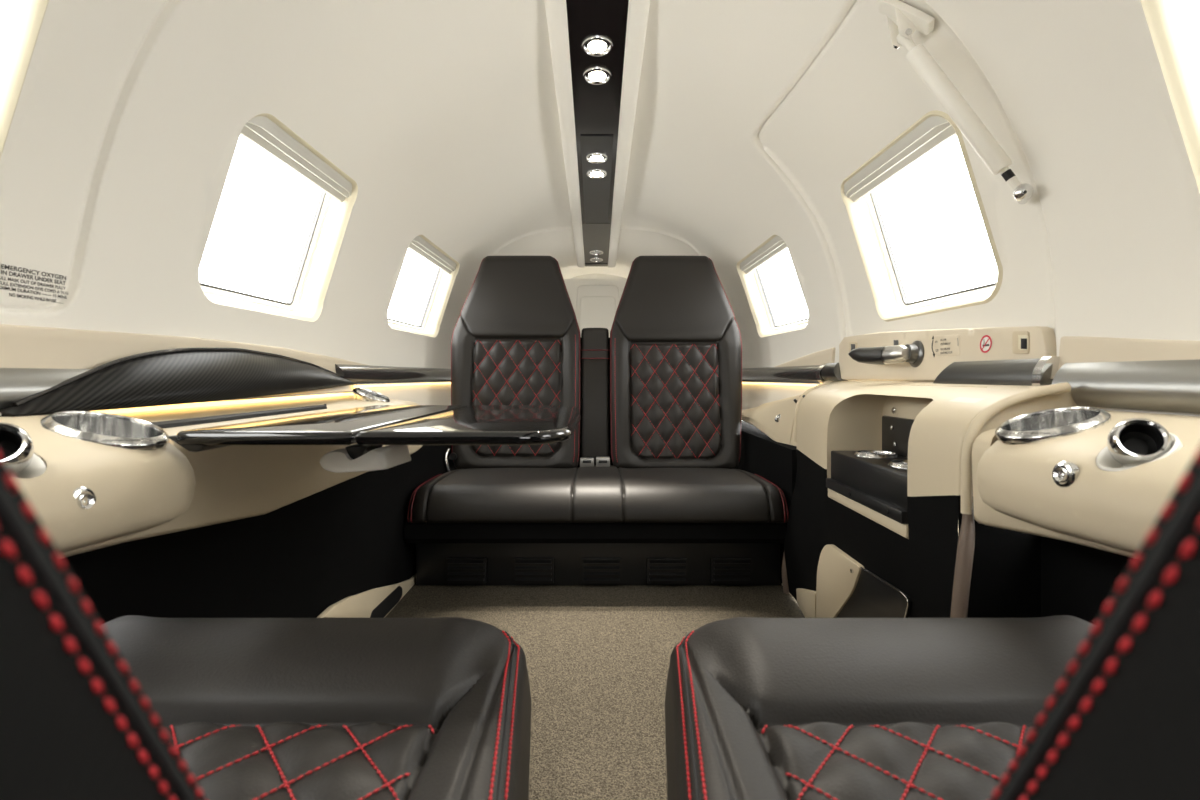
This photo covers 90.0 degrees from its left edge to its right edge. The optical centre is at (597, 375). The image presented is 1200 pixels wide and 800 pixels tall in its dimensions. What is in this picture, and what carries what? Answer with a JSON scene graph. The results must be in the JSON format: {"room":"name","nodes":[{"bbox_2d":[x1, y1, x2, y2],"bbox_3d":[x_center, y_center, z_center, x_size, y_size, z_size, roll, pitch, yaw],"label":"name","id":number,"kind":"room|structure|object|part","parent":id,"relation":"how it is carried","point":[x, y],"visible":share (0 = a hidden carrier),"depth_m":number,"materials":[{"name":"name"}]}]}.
{"room":"aircraft cabin","nodes":[
{"label":"aircraft cabin","id":0,"kind":"room"},
{"bbox_2d":[0,0,477,623],"bbox_3d":[-0.549,0.057,1.211,0.202,1.016,4.424,0,0,1],"label":"wall","id":1,"kind":"structure","parent":0,"point":[127,124],"depth_m":0.84,"materials":[{"name":"white plastic"}]},
{"bbox_2d":[0,0,48,158],"bbox_3d":[-0.613,-0.284,0.404,0.148,0.329,0.429,0,0,0],"label":"window","id":2,"kind":"structure","parent":1,"relation":"in","point":[21,21],"depth_m":0.61,"materials":[{"name":"beige glass"}]},
{"bbox_2d":[0,264,67,302],"bbox_3d":[-0.636,-0.099,0.674,0.003,0.040,0.092,0,0,0],"label":"placard","id":3,"kind":"object","parent":1,"relation":"attached to","point":[9,266],"visible":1,"depth_m":0.67,"materials":[{"name":"grey"}]},
{"bbox_2d":[0,368,90,408],"bbox_3d":[-0.613,0.013,0.417,0.025,0.045,0.635,0,0,0],"label":"metal band","id":4,"kind":"object","parent":1,"relation":"attached to","point":[16,384],"visible":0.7,"depth_m":0.64,"materials":[{"name":"grey metal"}]},
{"bbox_2d":[0,347,356,416],"bbox_3d":[-0.589,-0.003,1.036,0.066,0.088,0.868,0,0,0],"label":"lid","id":5,"kind":"object","parent":1,"relation":"attached to","point":[196,374],"visible":1,"depth_m":0.82,"materials":[{"name":"grey"}]},
{"bbox_2d":[0,391,353,415],"bbox_3d":[-0.605,0.042,0.790,0.012,0.010,1.380,0,0,0],"label":"light strip","id":6,"kind":"object","parent":5,"relation":"attached to","point":[343,393],"visible":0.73,"depth_m":0.99,"materials":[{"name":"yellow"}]},
{"bbox_2d":[92,392,353,413],"bbox_3d":[-0.605,0.043,0.790,0.008,0.008,1.380,0,0,0],"label":"diffuser","id":7,"kind":"object","parent":5,"relation":"attached to","point":[328,394],"depth_m":0.99,"materials":[{"name":"yellow"}]},
{"bbox_2d":[0,324,369,372],"bbox_3d":[-0.621,-0.027,0.935,0.024,0.065,1.630,0,0,0],"label":"wall panel","id":8,"kind":"object","parent":1,"relation":"attached to","point":[21,346],"visible":0.47,"depth_m":0.73,"materials":[{"name":"beige plastic"}]},
{"bbox_2d":[0,388,422,557],"bbox_3d":[-0.537,0.114,1.410,0.209,0.172,2.380,0,0,0],"label":"ledge","id":9,"kind":"object","parent":1,"relation":"attached to","point":[100,480],"visible":0.72,"depth_m":0.62,"materials":[{"name":"beige plastic"}]},
{"bbox_2d":[0,423,46,477],"bbox_3d":[-0.480,0.067,0.478,0.059,0.060,0.060,0,0,0],"label":"air vent","id":10,"kind":"object","parent":9,"relation":"attached to","point":[18,451],"depth_m":0.49,"materials":[{"name":"silver metal"}]},
{"bbox_3d":[-0.537,0.103,0.453,0.209,0.124,0.465,0,0,0],"label":"armrest","id":11,"kind":"part","parent":9,"relation":"part of","materials":[{"name":"beige plastic"}]},
{"bbox_2d":[168,405,580,472],"bbox_3d":[-0.239,0.085,0.911,0.424,0.054,0.578,0,0,0],"label":"folding table","id":12,"kind":"object","parent":9,"relation":"attached to","point":[373,427],"visible":1,"depth_m":0.67,"materials":[{"name":"black paint"}]},
{"bbox_3d":[-0.431,0.071,0.676,0.041,0.017,0.100,0,0,0],"label":"pivot arm","id":13,"kind":"part","parent":12,"relation":"part of","materials":[{"name":"black plastic"}]},
{"bbox_3d":[-0.275,0.097,0.721,0.079,0.031,0.112,0,0,0],"label":"support arm","id":14,"kind":"part","parent":12,"relation":"part of","materials":[{"name":"white plastic"}]},
{"bbox_2d":[200,113,357,321],"bbox_3d":[-0.611,-0.284,1.155,0.153,0.329,0.427,0,0,0],"label":"window","id":15,"kind":"structure","parent":1,"relation":"in","point":[338,196],"depth_m":1.28,"materials":[{"name":"beige plastic"}]},
{"bbox_3d":[-0.635,-0.288,1.155,0.104,0.294,0.389,0,0,0],"label":"frame","id":16,"kind":"part","parent":15,"relation":"part of","materials":[{"name":"white plastic"}]},
{"bbox_2d":[240,116,351,202],"bbox_3d":[-0.570,-0.418,1.155,0.053,0.060,0.401,0,0,0],"label":"shade","id":17,"kind":"object","parent":15,"relation":"attached to","point":[269,134],"depth_m":1.11,"materials":[{"name":"grey"}]},
{"bbox_2d":[335,364,450,387],"bbox_3d":[-0.576,0.001,2.005,0.097,0.058,1.190,0,0,0],"label":"band","id":18,"kind":"object","parent":1,"relation":"attached to","point":[359,374],"depth_m":1.72,"materials":[{"name":"grey"}]},
{"bbox_3d":[-0.580,0.025,2.000,0.018,0.010,1.003,0,0,4],"label":"light strip","id":19,"kind":"part","parent":18,"relation":"part of","materials":[{"name":"plastic"}]},
{"bbox_2d":[388,235,458,336],"bbox_3d":[-0.588,-0.291,1.984,0.148,0.303,0.471,0,0,3],"label":"window","id":20,"kind":"structure","parent":1,"relation":"in","point":[448,267],"depth_m":2.18,"materials":[{"name":"beige plastic"}]},
{"bbox_3d":[-0.612,-0.295,1.983,0.100,0.267,0.433,0,0,3],"label":"frame","id":21,"kind":"part","parent":20,"relation":"part of","materials":[{"name":"white plastic"}]},
{"bbox_2d":[409,236,455,273],"bbox_3d":[-0.549,-0.407,1.982,0.052,0.071,0.444,0,0,3],"label":"shade","id":22,"kind":"object","parent":20,"relation":"attached to","point":[421,245],"depth_m":1.96,"materials":[{"name":"grey plastic"}]},
{"bbox_2d":[385,580,804,799],"bbox_3d":[0.000,0.575,1.210,1.200,0.020,4.420,0,0,0],"label":"floor","id":23,"kind":"structure","parent":0,"point":[597,656],"depth_m":1.21,"materials":[{"name":"beige carpet"}]},
{"bbox_2d":[0,455,530,799],"bbox_3d":[-0.295,0.051,0.202,0.500,1.027,0.942,0,0,0],"label":"seat","id":24,"kind":"object","parent":23,"relation":"on","point":[128,707],"visible":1,"depth_m":0.42,"materials":[{"name":"black leather"}]},
{"bbox_3d":[-0.305,-0.066,0.004,0.410,0.792,0.547,0,0,0],"label":"backrest","id":25,"kind":"part","parent":24,"relation":"part of","materials":[{"name":"black leather"}]},
{"bbox_3d":[-0.303,0.270,0.348,0.365,0.018,0.245,0,0,0],"label":"quilted panel","id":26,"kind":"part","parent":24,"relation":"part of","materials":[{"name":"black leather"}]},
{"bbox_2d":[408,640,530,799],"bbox_3d":[-0.295,0.350,0.447,0.500,0.180,0.452,0,0,0],"label":"armrest","id":27,"kind":"object","parent":24,"relation":"on","point":[469,718],"depth_m":0.46,"materials":[{"name":"black leather"}]},
{"bbox_2d":[317,573,415,617],"bbox_3d":[-0.504,0.517,1.401,0.013,0.162,0.633,0,0,0],"label":"fairing","id":28,"kind":"object","parent":23,"relation":"on","point":[376,602],"visible":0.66,"depth_m":1.32,"materials":[{"name":"beige plastic"}]},
{"bbox_2d":[404,256,787,584],"bbox_3d":[-0.005,0.064,1.889,1.018,1.002,0.723,0,0,0],"label":"seat","id":29,"kind":"object","parent":23,"relation":"on","point":[660,396],"visible":0.94,"depth_m":2.01,"materials":[{"name":"black leather"}]},
{"bbox_2d":[443,448,456,471],"bbox_3d":[-0.485,0.286,1.962,0.042,0.099,0.028,0,0,0],"label":"lever","id":30,"kind":"object","parent":29,"relation":"on","point":[452,456],"visible":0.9,"depth_m":1.95,"materials":[{"name":"silver metal"}]},
{"bbox_3d":[-0.492,0.286,1.959,0.022,0.099,0.028,0,0,41],"label":"lever arm","id":31,"kind":"part","parent":30,"relation":"part of","materials":[{"name":"silver metal"}]},
{"bbox_2d":[446,558,486,582],"bbox_3d":[-0.353,0.522,1.605,0.106,0.065,0.022,0,0,0],"label":"vent","id":32,"kind":"object","parent":29,"relation":"attached to","point":[458,570],"depth_m":1.60,"materials":[{"name":"black plastic"}]},
{"bbox_3d":[-0.287,-0.060,2.121,0.454,0.754,0.259,0,0,0],"label":"backrest","id":33,"kind":"part","parent":29,"relation":"part of","materials":[{"name":"black leather"}]},
{"bbox_3d":[-0.279,0.073,2.053,0.310,0.399,0.095,0,0,0],"label":"quilted panel","id":34,"kind":"part","parent":29,"relation":"part of","materials":[{"name":"black leather"}]},
{"bbox_2d":[514,558,553,582],"bbox_3d":[-0.172,0.522,1.605,0.106,0.065,0.022,0,0,0],"label":"vent","id":35,"kind":"object","parent":29,"relation":"attached to","point":[526,570],"depth_m":1.60,"materials":[{"name":"black plastic"}]},
{"bbox_2d":[580,458,593,466],"bbox_3d":[-0.036,0.291,1.964,0.046,0.047,0.027,0,0,0],"label":"belt","id":36,"kind":"object","parent":29,"relation":"on","point":[584,462],"visible":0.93,"depth_m":1.95,"materials":[{"name":"grey metal"}]},
{"bbox_3d":[-0.011,0.095,2.141,0.149,0.470,0.111,0,0,0],"label":"frame","id":37,"kind":"part","parent":29,"relation":"part of","materials":[{"name":"black leather"}]},
{"bbox_3d":[-0.011,0.064,2.105,0.098,0.472,0.156,0,0,0],"label":"armrest","id":38,"kind":"part","parent":29,"relation":"part of","materials":[{"name":"black leather"}]},
{"bbox_2d":[407,465,786,522],"bbox_3d":[0.000,0.343,1.814,1.006,0.116,0.572,0,0,0],"label":"seat cushion","id":39,"kind":"object","parent":29,"relation":"on","point":[468,493],"depth_m":1.55,"materials":[{"name":"black leather"}]},
{"bbox_2d":[582,558,620,582],"bbox_3d":[0.009,0.522,1.605,0.106,0.065,0.022,0,0,0],"label":"vent","id":40,"kind":"object","parent":29,"relation":"attached to","point":[594,570],"depth_m":1.60,"materials":[{"name":"black plastic"}]},
{"bbox_2d":[596,457,609,466],"bbox_3d":[0.016,0.290,1.964,0.046,0.050,0.027,0,0,0],"label":"belt","id":41,"kind":"object","parent":29,"relation":"on","point":[600,461],"visible":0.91,"depth_m":1.95,"materials":[{"name":"grey metal"}]},
{"bbox_2d":[647,558,686,582],"bbox_3d":[0.186,0.522,1.605,0.106,0.065,0.022,0,0,0],"label":"vent","id":42,"kind":"object","parent":29,"relation":"attached to","point":[659,570],"depth_m":1.60,"materials":[{"name":"black plastic"}]},
{"bbox_3d":[0.272,-0.060,2.121,0.463,0.754,0.259,0,0,0],"label":"backrest","id":43,"kind":"part","parent":29,"relation":"part of","materials":[{"name":"black leather"}]},
{"bbox_3d":[0.264,0.084,2.052,0.312,0.395,0.095,0,0,0],"label":"quilted panel","id":44,"kind":"part","parent":29,"relation":"part of","materials":[{"name":"black leather"}]},
{"bbox_2d":[711,558,751,582],"bbox_3d":[0.358,0.522,1.605,0.106,0.065,0.022,0,0,0],"label":"vent","id":45,"kind":"object","parent":29,"relation":"attached to","point":[723,570],"depth_m":1.60,"materials":[{"name":"black plastic"}]},
{"bbox_2d":[665,448,1199,799],"bbox_3d":[0.295,0.051,0.202,0.500,1.027,0.942,0,0,0],"label":"seat","id":46,"kind":"object","parent":23,"relation":"on","point":[1059,707],"visible":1,"depth_m":0.42,"materials":[{"name":"black leather"}]},
{"bbox_2d":[665,640,787,799],"bbox_3d":[0.295,0.350,0.447,0.500,0.180,0.452,0,0,0],"label":"armrest","id":47,"kind":"object","parent":46,"relation":"on","point":[726,718],"depth_m":0.46,"materials":[{"name":"black leather"}]},
{"bbox_3d":[0.303,0.270,0.348,0.365,0.018,0.245,0,0,0],"label":"quilted panel","id":48,"kind":"part","parent":46,"relation":"part of","materials":[{"name":"black leather"}]},
{"bbox_3d":[0.305,-0.066,0.004,0.410,0.792,0.547,0,0,0],"label":"backrest","id":49,"kind":"part","parent":46,"relation":"part of","materials":[{"name":"black leather"}]},
{"bbox_2d":[564,279,626,314],"bbox_3d":[0.000,0.028,3.170,1.120,1.075,0.040,0,0,0],"label":"wall","id":50,"kind":"structure","parent":0,"point":[572,285],"depth_m":3.15,"materials":[{"name":"white plastic"}]},
{"bbox_2d":[576,285,618,336],"bbox_3d":[0.000,-0.087,3.132,0.260,0.775,0.040,0,0,0],"label":"panel","id":51,"kind":"object","parent":50,"relation":"attached to","point":[596,307],"visible":0.16,"depth_m":3.13,"materials":[{"name":"white plastic"}]},
{"bbox_2d":[158,0,1036,278],"bbox_3d":[0.001,-0.546,1.210,1.074,0.359,4.426,0,0,0],"label":"ceiling","id":52,"kind":"structure","parent":0,"point":[449,108],"depth_m":1.34,"materials":[{"name":"white plastic"}]},
{"bbox_2d":[544,0,649,267],"bbox_3d":[-0.005,-0.640,1.080,0.211,0.161,4.060,0,0,0],"label":"ceiling light panel","id":53,"kind":"object","parent":52,"relation":"attached to","point":[593,118],"visible":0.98,"depth_m":1.51,"materials":[{"name":"white"}]},
{"bbox_3d":[-0.084,-0.640,1.080,0.052,0.161,4.060,0,0,0],"label":"rail","id":54,"kind":"part","parent":53,"relation":"part of","materials":[{"name":"white plastic"}]},
{"bbox_2d":[589,250,602,254],"bbox_3d":[-0.007,-0.585,2.838,0.066,0.012,0.066,0,0,0],"label":"ceiling lamp","id":55,"kind":"object","parent":53,"relation":"attached to","point":[593,252],"visible":1,"depth_m":2.83,"materials":[{"name":"silver metal"}]},
{"bbox_2d":[586,169,606,178],"bbox_3d":[-0.004,-0.646,1.917,0.066,0.012,0.066,0,0,0],"label":"ceiling lamp","id":56,"kind":"object","parent":53,"relation":"attached to","point":[595,173],"visible":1,"depth_m":1.91,"materials":[{"name":"silver metal"}]},
{"bbox_2d":[590,258,602,261],"bbox_3d":[-0.008,-0.576,2.970,0.066,0.012,0.066,0,0,0],"label":"ceiling lamp","id":57,"kind":"object","parent":53,"relation":"attached to","point":[591,259],"visible":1,"depth_m":2.96,"materials":[{"name":"silver metal"}]},
{"bbox_3d":[-0.007,-0.594,2.767,0.122,0.051,0.687,0,0,0],"label":"aft panel","id":58,"kind":"part","parent":53,"relation":"part of","materials":[{"name":"grey plastic"}]},
{"bbox_2d":[586,152,607,162],"bbox_3d":[-0.004,-0.654,1.800,0.066,0.012,0.066,0,0,0],"label":"ceiling lamp","id":59,"kind":"object","parent":53,"relation":"attached to","point":[596,157],"visible":1,"depth_m":1.79,"materials":[{"name":"silver metal"}]},
{"bbox_2d":[582,35,612,55],"bbox_3d":[-0.002,-0.695,1.262,0.066,0.012,0.066,0,0,0],"label":"ceiling lamp","id":60,"kind":"object","parent":53,"relation":"attached to","point":[597,45],"visible":1,"depth_m":1.25,"materials":[{"name":"silver metal"}]},
{"bbox_2d":[583,66,611,84],"bbox_3d":[-0.002,-0.687,1.372,0.066,0.012,0.066,0,0,0],"label":"ceiling lamp","id":61,"kind":"object","parent":53,"relation":"attached to","point":[596,74],"visible":1,"depth_m":1.37,"materials":[{"name":"silver metal"}]},
{"bbox_3d":[-0.003,-0.663,0.735,0.124,0.094,3.370,0,0,0],"label":"panel","id":62,"kind":"part","parent":53,"relation":"part of","materials":[{"name":"black plastic"}]},
{"bbox_3d":[0.075,-0.640,1.080,0.052,0.161,4.060,0,0,0],"label":"rail","id":63,"kind":"part","parent":53,"relation":"part of","materials":[{"name":"white plastic"}]},
{"bbox_2d":[570,274,625,278],"bbox_3d":[0.000,-0.043,3.435,1.240,1.215,0.030,0,0,0],"label":"wall","id":64,"kind":"structure","parent":0,"point":[587,276],"depth_m":3.42,"materials":[{"name":"white plastic"}]},
{"bbox_2d":[717,0,1199,580],"bbox_3d":[0.563,0.056,1.211,0.199,1.018,4.424,0,0,-2],"label":"wall","id":65,"kind":"structure","parent":0,"point":[1080,85],"depth_m":0.73,"materials":[{"name":"white plastic"}]},
{"bbox_2d":[737,235,807,336],"bbox_3d":[0.588,-0.291,1.984,0.148,0.303,0.471,0,0,-3],"label":"window","id":66,"kind":"structure","parent":65,"relation":"in","point":[747,267],"depth_m":2.18,"materials":[{"name":"beige plastic"}]},
{"bbox_2d":[740,236,786,273],"bbox_3d":[0.549,-0.407,1.982,0.052,0.071,0.444,0,0,-3],"label":"shade","id":67,"kind":"object","parent":66,"relation":"attached to","point":[774,245],"depth_m":1.96,"materials":[{"name":"grey plastic"}]},
{"bbox_3d":[0.612,-0.295,1.983,0.100,0.267,0.433,0,0,-3],"label":"frame","id":68,"kind":"part","parent":66,"relation":"part of","materials":[{"name":"white plastic"}]},
{"bbox_2d":[742,395,804,445],"bbox_3d":[0.563,0.129,2.024,0.094,0.186,0.952,0,0,0],"label":"console","id":69,"kind":"object","parent":65,"relation":"attached to","point":[775,419],"visible":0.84,"depth_m":1.79,"materials":[{"name":"beige plastic"}]},
{"bbox_2d":[742,363,826,386],"bbox_3d":[0.577,-0.002,2.100,0.097,0.064,1.000,0,0,0],"label":"band","id":70,"kind":"object","parent":65,"relation":"attached to","point":[793,374],"depth_m":1.87,"materials":[{"name":"grey"}]},
{"bbox_3d":[0.577,0.025,2.065,0.016,0.010,0.873,0,0,-4],"label":"light strip","id":71,"kind":"part","parent":70,"relation":"part of","materials":[{"name":"plastic"}]},
{"bbox_3d":[0.607,-0.006,1.613,0.036,0.056,0.025,0,0,0],"label":"end cap","id":72,"kind":"part","parent":70,"relation":"part of","materials":[{"name":"silver metal"}]},
{"bbox_2d":[775,348,834,366],"bbox_3d":[0.605,-0.035,1.867,0.019,0.080,0.567,0,0,-3],"label":"wall rail","id":73,"kind":"object","parent":65,"relation":"attached to","point":[828,355],"visible":0.44,"depth_m":1.69,"materials":[{"name":"beige plastic"}]},
{"bbox_2d":[758,0,1059,385],"bbox_3d":[0.519,-0.287,1.199,0.249,0.628,0.792,0,0,0],"label":"door","id":74,"kind":"structure","parent":65,"relation":"in","point":[859,93],"depth_m":1.04,"materials":[{"name":"white plastic"}]},
{"bbox_3d":[0.618,-0.069,1.449,0.008,0.029,0.045,0,0,0],"label":"latch frame","id":75,"kind":"part","parent":74,"relation":"part of","materials":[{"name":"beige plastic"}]},
{"bbox_3d":[0.573,-0.043,1.240,0.029,0.037,0.188,0,0,-13],"label":"lever","id":76,"kind":"part","parent":74,"relation":"part of","materials":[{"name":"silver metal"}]},
{"bbox_3d":[0.607,-0.043,1.158,0.026,0.052,0.052,0,0,0],"label":"door handle","id":77,"kind":"part","parent":74,"relation":"part of","materials":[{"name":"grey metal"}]},
{"bbox_2d":[841,110,1002,321],"bbox_3d":[0.613,-0.284,1.155,0.148,0.329,0.427,0,0,0],"label":"window","id":78,"kind":"structure","parent":74,"relation":"attached to","point":[935,128],"depth_m":1.22,"materials":[{"name":"beige plastic"}]},
{"bbox_2d":[844,116,956,202],"bbox_3d":[0.570,-0.418,1.155,0.053,0.060,0.401,0,0,0],"label":"shade","id":79,"kind":"object","parent":78,"relation":"attached to","point":[928,133],"depth_m":1.11,"materials":[{"name":"grey plastic"}]},
{"bbox_3d":[0.635,-0.288,1.155,0.104,0.294,0.389,0,0,0],"label":"frame","id":80,"kind":"part","parent":78,"relation":"part of","materials":[{"name":"white plastic"}]},
{"bbox_3d":[0.596,-0.036,1.199,0.080,0.125,0.792,0,0,0],"label":"door trim panel","id":81,"kind":"part","parent":74,"relation":"part of","materials":[{"name":"beige plastic"}]},
{"bbox_2d":[932,335,959,355],"bbox_3d":[0.616,-0.054,1.063,0.008,0.041,0.088,0,0,0],"label":"placard","id":82,"kind":"object","parent":74,"relation":"attached to","point":[942,345],"visible":1,"depth_m":1.06,"materials":[{"name":"beige plastic"}]},
{"bbox_2d":[879,0,1033,203],"bbox_3d":[0.513,-0.403,0.866,0.195,0.321,0.050,0,0,20],"label":"strut","id":83,"kind":"object","parent":74,"relation":"attached to","point":[909,19],"visible":1,"depth_m":0.86,"materials":[{"name":"white plastic"}]},
{"bbox_3d":[0.459,-0.493,0.889,0.029,0.037,0.018,0,0,14],"label":"rod","id":84,"kind":"part","parent":83,"relation":"part of","materials":[{"name":"white plastic"}]},
{"bbox_3d":[0.453,-0.529,0.882,0.074,0.068,0.024,0,0,33],"label":"mount plate","id":85,"kind":"part","parent":83,"relation":"part of","materials":[{"name":"white plastic"}]},
{"bbox_3d":[0.577,-0.275,0.838,0.031,0.041,0.012,0,0,23],"label":"rod","id":86,"kind":"part","parent":83,"relation":"part of","materials":[{"name":"white plastic"}]},
{"bbox_2d":[980,335,991,352],"bbox_3d":[0.616,-0.051,0.953,0.004,0.028,0.029,0,0,0],"label":"no smoking sign","id":87,"kind":"object","parent":74,"relation":"attached to","point":[986,341],"visible":1,"depth_m":0.95,"materials":[{"name":"white"}]},
{"bbox_3d":[0.617,-0.049,0.873,0.009,0.036,0.036,0,0,0],"label":"latch frame","id":88,"kind":"part","parent":74,"relation":"part of","materials":[{"name":"beige plastic"}]},
{"bbox_2d":[784,381,1075,617],"bbox_3d":[0.538,0.290,1.161,0.172,0.556,0.802,0,0,0],"label":"cabinet","id":89,"kind":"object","parent":65,"relation":"in","point":[873,528],"depth_m":0.97,"materials":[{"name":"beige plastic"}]},
{"bbox_2d":[782,380,832,593],"bbox_3d":[0.547,0.289,1.566,0.135,0.562,0.017,0,0,0],"label":"seal","id":90,"kind":"object","parent":89,"relation":"attached to","point":[784,571],"visible":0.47,"depth_m":1.56,"materials":[{"name":"beige plastic"}]},
{"bbox_3d":[0.474,0.442,1.196,0.031,0.211,0.278,0,0,5],"label":"kick panel","id":91,"kind":"part","parent":89,"relation":"part of","materials":[{"name":"beige plastic"}]},
{"bbox_3d":[0.509,0.233,1.046,0.102,0.019,0.307,0,0,0],"label":"sill","id":92,"kind":"part","parent":89,"relation":"part of","materials":[{"name":"beige plastic"}]},
{"bbox_2d":[831,451,907,511],"bbox_3d":[0.513,0.176,1.044,0.103,0.057,0.297,0,0,0],"label":"drawer","id":93,"kind":"object","parent":89,"relation":"in","point":[878,480],"depth_m":1.03,"materials":[{"name":"black plastic"}]},
{"bbox_3d":[0.475,0.417,1.064,0.020,0.171,0.330,0,0,3],"label":"pocket panel","id":94,"kind":"part","parent":89,"relation":"part of","materials":[{"name":"black plastic"}]},
{"bbox_2d":[882,416,913,457],"bbox_3d":[0.565,0.117,1.058,0.010,0.077,0.257,0,0,0],"label":"control panel","id":95,"kind":"object","parent":89,"relation":"in","point":[896,430],"depth_m":1.13,"materials":[{"name":"black plastic"}]},
{"bbox_3d":[0.574,0.130,1.048,0.008,0.227,0.333,0,0,0],"label":"panel","id":96,"kind":"part","parent":89,"relation":"part of","materials":[{"name":"beige plastic"}]},
{"bbox_2d":[950,382,1070,617],"bbox_3d":[0.513,0.201,0.752,0.152,0.386,0.017,0,0,0],"label":"seal","id":97,"kind":"object","parent":89,"relation":"attached to","point":[966,541],"visible":0.85,"depth_m":0.75,"materials":[{"name":"beige plastic"}]},
{"bbox_2d":[972,406,1199,557],"bbox_3d":[0.537,0.110,0.481,0.211,0.151,0.522,0,0,0],"label":"ledge","id":98,"kind":"object","parent":65,"relation":"attached to","point":[1093,477],"visible":0.97,"depth_m":0.57,"materials":[{"name":"beige leather"}]},
{"bbox_2d":[1095,418,1182,470],"bbox_3d":[0.477,0.066,0.528,0.059,0.059,0.060,0,0,0],"label":"air vent","id":99,"kind":"object","parent":98,"relation":"attached to","point":[1134,444],"depth_m":0.52,"materials":[{"name":"silver metal"}]},
{"bbox_2d":[1052,359,1199,413],"bbox_3d":[0.612,0.011,0.446,0.026,0.055,0.692,0,0,0],"label":"metal band","id":100,"kind":"object","parent":65,"relation":"attached to","point":[1163,385],"visible":0.93,"depth_m":0.67,"materials":[{"name":"grey metal"}]},
{"bbox_2d":[1058,336,1199,369],"bbox_3d":[0.622,-0.024,0.453,0.016,0.059,0.705,0,0,0],"label":"wall rail","id":101,"kind":"object","parent":65,"relation":"attached to","point":[1073,349],"visible":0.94,"depth_m":0.71,"materials":[{"name":"beige plastic"}]},
{"bbox_2d":[1140,0,1199,192],"bbox_3d":[0.611,-0.284,0.404,0.153,0.329,0.429,0,0,0],"label":"window","id":102,"kind":"structure","parent":65,"relation":"in","point":[1174,25],"depth_m":0.61,"materials":[{"name":"beige"}]},
{"bbox_2d":[1041,536,1132,623],"bbox_3d":[0.588,0.376,-0.117,0.045,0.379,1.765,0,0,0],"label":"wall","id":103,"kind":"structure","parent":0,"point":[1077,580],"depth_m":0.71,"materials":[{"name":"black carpet"}]}
]}

